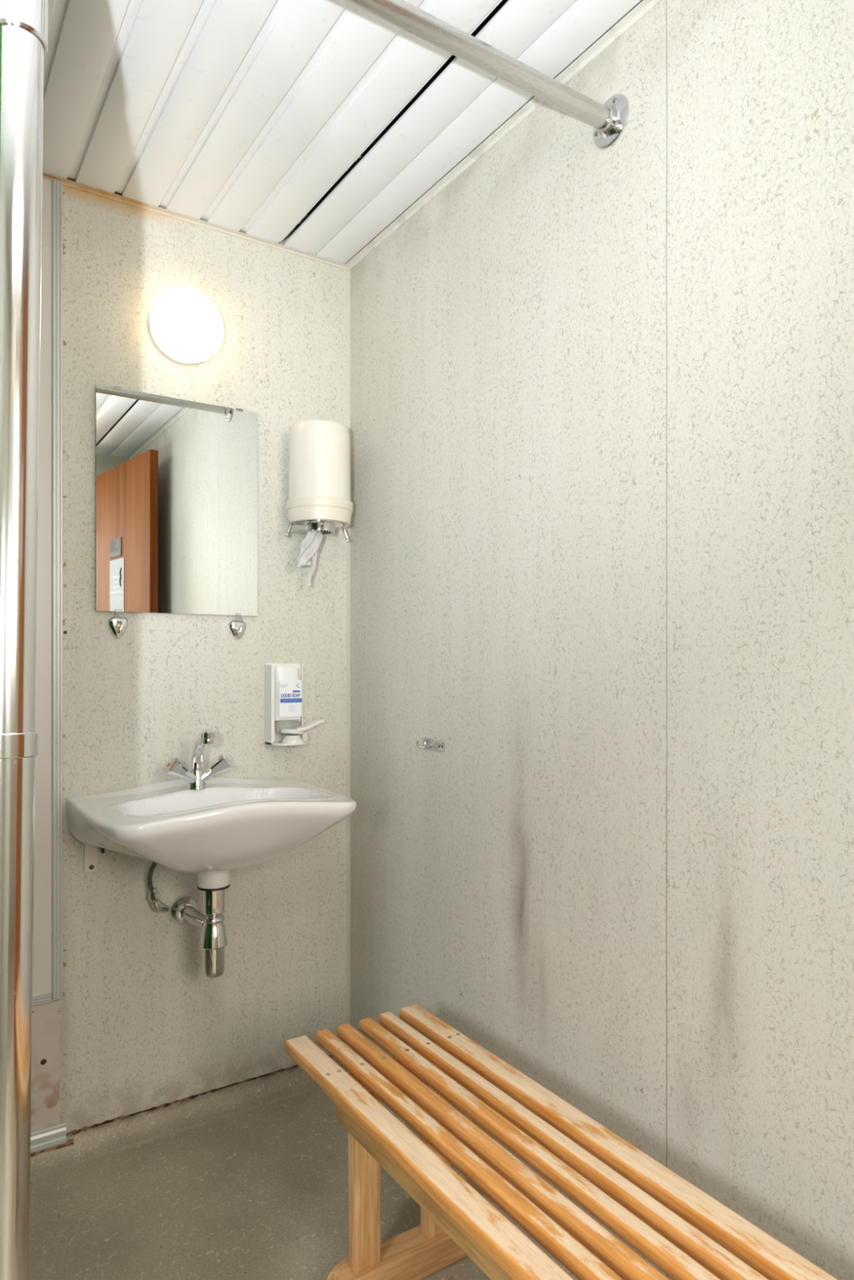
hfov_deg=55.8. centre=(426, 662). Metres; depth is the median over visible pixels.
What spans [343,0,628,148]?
steel rail
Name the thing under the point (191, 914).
outlet
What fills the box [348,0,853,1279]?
wall
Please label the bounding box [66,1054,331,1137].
trim
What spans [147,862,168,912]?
supply hose
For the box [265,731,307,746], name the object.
tray
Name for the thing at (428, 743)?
coat hook
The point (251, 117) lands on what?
ceiling
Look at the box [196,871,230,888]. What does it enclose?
outlet
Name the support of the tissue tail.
hanging from the dispenser at (319, 486)
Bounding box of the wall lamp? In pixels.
[148,285,223,364]
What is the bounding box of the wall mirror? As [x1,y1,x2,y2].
[95,384,257,639]
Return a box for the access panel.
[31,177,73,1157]
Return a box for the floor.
[29,1056,578,1279]
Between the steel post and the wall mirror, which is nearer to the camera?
the steel post
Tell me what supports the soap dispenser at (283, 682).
attached to the wall at (143, 1027)
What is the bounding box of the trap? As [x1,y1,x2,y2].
[168,871,230,977]
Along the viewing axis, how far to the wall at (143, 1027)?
2.12 m
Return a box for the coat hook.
[416,737,444,751]
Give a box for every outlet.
[181,905,204,929]
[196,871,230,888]
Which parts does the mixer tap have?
handle, valve stem, spout, valve stem, handle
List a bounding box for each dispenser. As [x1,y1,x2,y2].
[264,663,324,746]
[284,419,353,542]
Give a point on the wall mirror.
(176, 479)
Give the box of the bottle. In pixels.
[202,946,225,977]
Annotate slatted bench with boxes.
[284,1004,837,1279]
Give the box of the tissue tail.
[296,529,322,586]
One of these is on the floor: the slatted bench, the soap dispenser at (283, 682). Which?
the slatted bench
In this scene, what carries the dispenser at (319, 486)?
attached to the wall at (143, 1027)
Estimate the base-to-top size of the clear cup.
0.040 m
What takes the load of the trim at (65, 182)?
attached to the wall at (143, 1027)
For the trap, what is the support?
attached to the basin
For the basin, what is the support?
attached to the wall at (143, 1027)
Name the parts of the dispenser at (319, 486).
bracket arm, bracket arm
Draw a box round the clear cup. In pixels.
[275,719,300,734]
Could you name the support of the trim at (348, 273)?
attached to the wall at (143, 1027)
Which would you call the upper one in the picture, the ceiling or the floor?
the ceiling
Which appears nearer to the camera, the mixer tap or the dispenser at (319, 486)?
the mixer tap
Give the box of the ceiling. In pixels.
[42,0,640,263]
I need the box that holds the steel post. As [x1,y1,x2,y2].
[0,0,48,1279]
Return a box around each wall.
[51,177,348,1133]
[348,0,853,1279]
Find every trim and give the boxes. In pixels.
[42,172,347,270]
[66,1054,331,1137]
[344,0,662,270]
[346,270,350,1045]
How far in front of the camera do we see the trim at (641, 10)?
1.74 m
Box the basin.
[66,777,356,873]
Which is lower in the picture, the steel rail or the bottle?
the bottle
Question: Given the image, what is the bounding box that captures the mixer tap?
[162,728,232,790]
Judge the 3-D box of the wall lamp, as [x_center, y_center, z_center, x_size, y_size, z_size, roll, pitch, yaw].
[-0.612,-0.863,2.063,0.189,0.189,0.094,0,0,-33]

